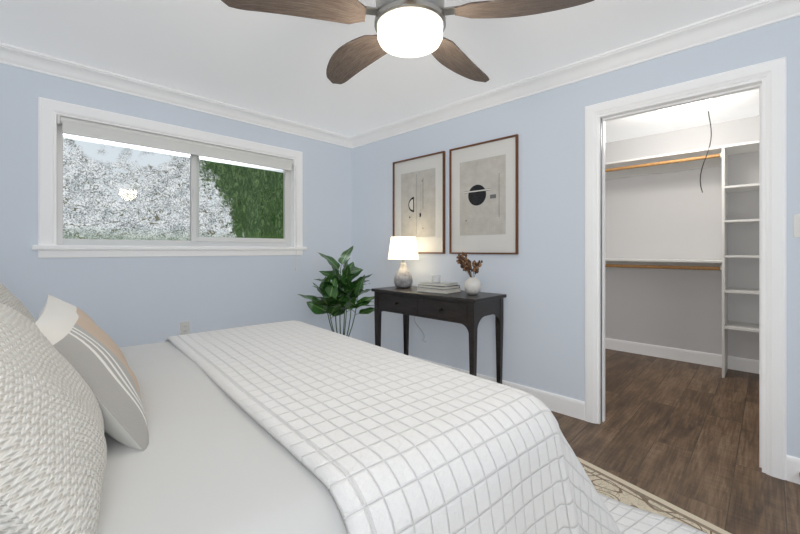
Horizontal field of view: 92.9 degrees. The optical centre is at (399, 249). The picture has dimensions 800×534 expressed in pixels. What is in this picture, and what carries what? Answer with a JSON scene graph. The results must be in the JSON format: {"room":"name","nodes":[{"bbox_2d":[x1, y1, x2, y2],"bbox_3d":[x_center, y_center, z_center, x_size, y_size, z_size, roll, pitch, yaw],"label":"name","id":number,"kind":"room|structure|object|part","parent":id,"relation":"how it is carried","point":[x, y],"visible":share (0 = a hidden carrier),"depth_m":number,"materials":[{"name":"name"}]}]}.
{"room":"bedroom","nodes":[
{"label":"bedroom","id":0,"kind":"room"},
{"bbox_2d":[0,63,351,346],"bbox_3d":[-1.856,-0.052,3.145,0.120,2.440,3.840,0,0,44],"label":"wall","id":1,"kind":"structure","parent":0,"point":[125,301],"depth_m":3.01,"materials":[{"name":"blue paint"}]},
{"bbox_2d":[32,97,306,270],"bbox_3d":[-1.726,-0.384,3.242,0.168,1.252,2.036,0,0,44],"label":"window","id":2,"kind":"structure","parent":1,"relation":"in","point":[49,110],"depth_m":2.97,"materials":[{"name":"white wood"}]},
{"bbox_2d":[57,115,293,170],"bbox_3d":[-1.716,-0.858,3.232,0.059,0.120,1.788,0,0,44],"label":"window blind","id":3,"kind":"object","parent":2,"relation":"attached to","point":[70,126],"visible":0.98,"depth_m":3.03,"materials":[{"name":"white fabric"}]},
{"bbox_3d":[-1.059,-0.323,3.853,0.037,1.131,0.023,0,0,44],"label":"window blind cord","id":4,"kind":"part","parent":2,"relation":"part of","materials":[{"name":"white fabric"}]},
{"bbox_2d":[0,42,351,147],"bbox_3d":[-1.782,-1.223,3.073,0.086,0.098,3.420,0,0,44],"label":"crown molding","id":5,"kind":"structure","parent":1,"relation":"attached to","point":[10,55],"depth_m":2.93,"materials":[{"name":"white wood"}]},
{"bbox_2d":[180,321,189,334],"bbox_3d":[-1.775,0.648,3.136,0.008,0.114,0.070,0,0,44],"label":"duplex electrical outlet","id":6,"kind":"object","parent":1,"relation":"attached to","point":[184,327],"visible":0.88,"depth_m":3.13,"materials":[{"name":"white plastic"}]},
{"bbox_2d":[0,0,761,142],"bbox_3d":[0.704,-1.322,2.177,5.140,0.100,6.020,0,0,44],"label":"ceiling","id":7,"kind":"structure","parent":0,"point":[273,64],"depth_m":2.42,"materials":[{"name":"white paint"}]},
{"bbox_2d":[221,0,593,83],"bbox_3d":[0.048,-1.037,1.578,1.298,0.468,1.284,0,0,44],"label":"ceiling fan","id":8,"kind":"object","parent":7,"relation":"hanging from","point":[409,28],"visible":1,"depth_m":1.46,"materials":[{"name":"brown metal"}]},
{"bbox_2d":[656,98,714,115],"bbox_3d":[2.449,-1.230,3.283,0.420,0.085,0.420,0,0,44],"label":"light fixture","id":9,"kind":"object","parent":7,"relation":"attached to","point":[689,108],"visible":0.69,"depth_m":3.23,"materials":[{"name":"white glass"}]},
{"bbox_2d":[700,111,711,192],"bbox_3d":[2.808,-0.902,3.492,0.085,0.742,0.066,0,0,44],"label":"wire","id":10,"kind":"object","parent":7,"relation":"hanging from","point":[707,151],"visible":1,"depth_m":3.48,"materials":[{"name":"black"}]},
{"bbox_2d":[352,16,799,457],"bbox_3d":[1.284,-0.052,2.687,5.020,2.440,0.120,0,0,44],"label":"wall","id":11,"kind":"structure","parent":0,"point":[538,280],"depth_m":2.83,"materials":[{"name":"blue paint"}]},
{"bbox_2d":[393,151,444,253],"bbox_3d":[0.168,-0.431,3.667,0.655,0.930,0.028,0,0,44],"label":"picture frame","id":12,"kind":"object","parent":11,"relation":"attached to","point":[419,198],"visible":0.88,"depth_m":3.63,"materials":[{"name":"brown wood"}]},
{"bbox_2d":[449,134,518,253],"bbox_3d":[0.679,-0.431,3.170,0.647,0.930,0.028,0,0,44],"label":"picture frame","id":13,"kind":"object","parent":11,"relation":"attached to","point":[484,197],"visible":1,"depth_m":3.14,"materials":[{"name":"brown wood"}]},
{"bbox_2d":[408,355,584,420],"bbox_3d":[0.368,1.105,3.484,2.515,0.125,0.015,0,0,44],"label":"baseboard","id":14,"kind":"structure","parent":11,"relation":"attached to","point":[567,406],"depth_m":2.76,"materials":[{"name":"white wood"}]},
{"bbox_2d":[352,0,799,147],"bbox_3d":[1.169,-1.223,2.655,4.900,0.098,0.086,0,0,44],"label":"crown molding","id":15,"kind":"structure","parent":11,"relation":"attached to","point":[762,13],"depth_m":2.45,"materials":[{"name":"white wood"}]},
{"bbox_2d":[585,57,786,479],"bbox_3d":[1.663,0.093,2.317,0.970,2.150,0.158,0,0,44],"label":"door frame","id":16,"kind":"structure","parent":11,"relation":"attached to","point":[768,79],"depth_m":2.03,"materials":[{"name":"white painted wood"}]},
{"bbox_2d":[787,455,799,483],"bbox_3d":[2.441,1.105,1.457,1.345,0.125,0.030,0,0,44],"label":"baseboard","id":17,"kind":"structure","parent":11,"relation":"attached to","point":[793,463],"depth_m":1.91,"materials":[{"name":"white wood"}]},
{"bbox_2d":[793,214,799,236],"bbox_3d":[2.009,-0.122,1.891,0.072,0.116,0.009,0,0,44],"label":"rocker light switch","id":18,"kind":"object","parent":11,"relation":"attached to","point":[796,225],"visible":1,"depth_m":1.91,"materials":[{"name":"white plastic"}]},
{"bbox_2d":[551,349,799,533],"bbox_3d":[0.704,1.218,2.177,5.140,0.100,6.020,0,0,44],"label":"floor","id":19,"kind":"structure","parent":0,"point":[683,435],"depth_m":2.32,"materials":[{"name":"brown wood"}]},
{"bbox_2d":[298,246,373,336],"bbox_3d":[-0.564,0.562,3.660,0.669,1.212,0.781,0,0,44],"label":"potted plant","id":20,"kind":"object","parent":19,"relation":"on","point":[335,300],"visible":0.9,"depth_m":3.60,"materials":[{"name":"green plant"}]},
{"bbox_2d":[371,286,506,383],"bbox_3d":[0.288,0.758,3.212,1.100,0.820,0.455,0,0,44],"label":"console table","id":21,"kind":"object","parent":19,"relation":"on","point":[467,311],"visible":0.94,"depth_m":2.98,"materials":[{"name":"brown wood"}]},
{"bbox_2d":[388,237,425,341],"bbox_3d":[0.055,0.375,3.539,0.284,0.992,0.353,0,0,44],"label":"table lamp","id":22,"kind":"object","parent":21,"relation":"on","point":[402,248],"visible":0.96,"depth_m":3.43,"materials":[{"name":"white fabric"}]},
{"bbox_3d":[0.151,0.605,3.607,0.157,0.532,0.121,0,0,44],"label":"cord","id":23,"kind":"part","parent":22,"relation":"part of","materials":[{"name":"white plastic"}]},
{"bbox_2d":[417,275,460,293],"bbox_3d":[0.325,0.281,3.193,0.314,0.133,0.235,0,0,44],"label":"books","id":24,"kind":"object","parent":21,"relation":"on","point":[435,285],"visible":0.98,"depth_m":3.13,"materials":[{"name":"white paper"}]},
{"bbox_2d":[456,252,482,294],"bbox_3d":[0.538,0.180,2.959,0.203,0.334,0.221,0,0,44],"label":"vase","id":25,"kind":"object","parent":21,"relation":"on","point":[472,285],"visible":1,"depth_m":2.93,"materials":[{"name":"white ceramic"}]},
{"bbox_2d":[576,456,730,533],"bbox_3d":[0.360,1.162,0.920,2.350,0.010,2.700,0,0,-32],"label":"rug","id":26,"kind":"object","parent":19,"relation":"on","point":[608,484],"depth_m":1.77,"materials":[{"name":"beige fabric"}]},
{"bbox_2d":[0,283,706,533],"bbox_3d":[-0.663,0.521,1.595,2.767,1.266,2.856,0,0,-41],"label":"bed","id":27,"kind":"object","parent":26,"relation":"on","point":[292,427],"visible":1,"depth_m":1.00,"materials":[{"name":"grey fabric"}]},
{"bbox_2d":[161,320,706,533],"bbox_3d":[-0.185,0.819,2.007,1.503,0.639,2.856,0,0,-41],"label":"quilt","id":28,"kind":"object","parent":27,"relation":"on","point":[389,441],"depth_m":1.17,"materials":[{"name":"fabric"}]},
{"bbox_2d":[605,338,758,373],"bbox_3d":[3.072,1.105,3.895,3.100,0.125,0.015,0,0,44],"label":"baseboard","id":29,"kind":"structure","parent":19,"relation":"on","point":[710,359],"depth_m":3.98,"materials":[{"name":"white wood"}]},
{"bbox_2d":[605,140,758,377],"bbox_3d":[2.935,0.108,3.754,3.094,2.118,0.402,0,0,44],"label":"closet shelving","id":30,"kind":"object","parent":19,"relation":"on","point":[685,160],"visible":0.77,"depth_m":3.71,"materials":[{"name":"white wood"}]},
{"bbox_2d":[605,116,758,359],"bbox_3d":[1.642,-0.052,2.425,3.340,2.440,0.004,0,0,44],"label":"wall","id":31,"kind":"structure","parent":0,"point":[673,215],"depth_m":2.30,"materials":[{"name":"paint"}]},
{"label":"outside","id":32,"kind":"structure","parent":0,"visible":0},
{"bbox_2d":[63,133,282,240],"bbox_3d":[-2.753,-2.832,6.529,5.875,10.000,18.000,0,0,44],"label":"window glass","id":33,"kind":"object","parent":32,"point":[182,226],"depth_m":8.13,"materials":[{"name":"clear glass"}]}
]}

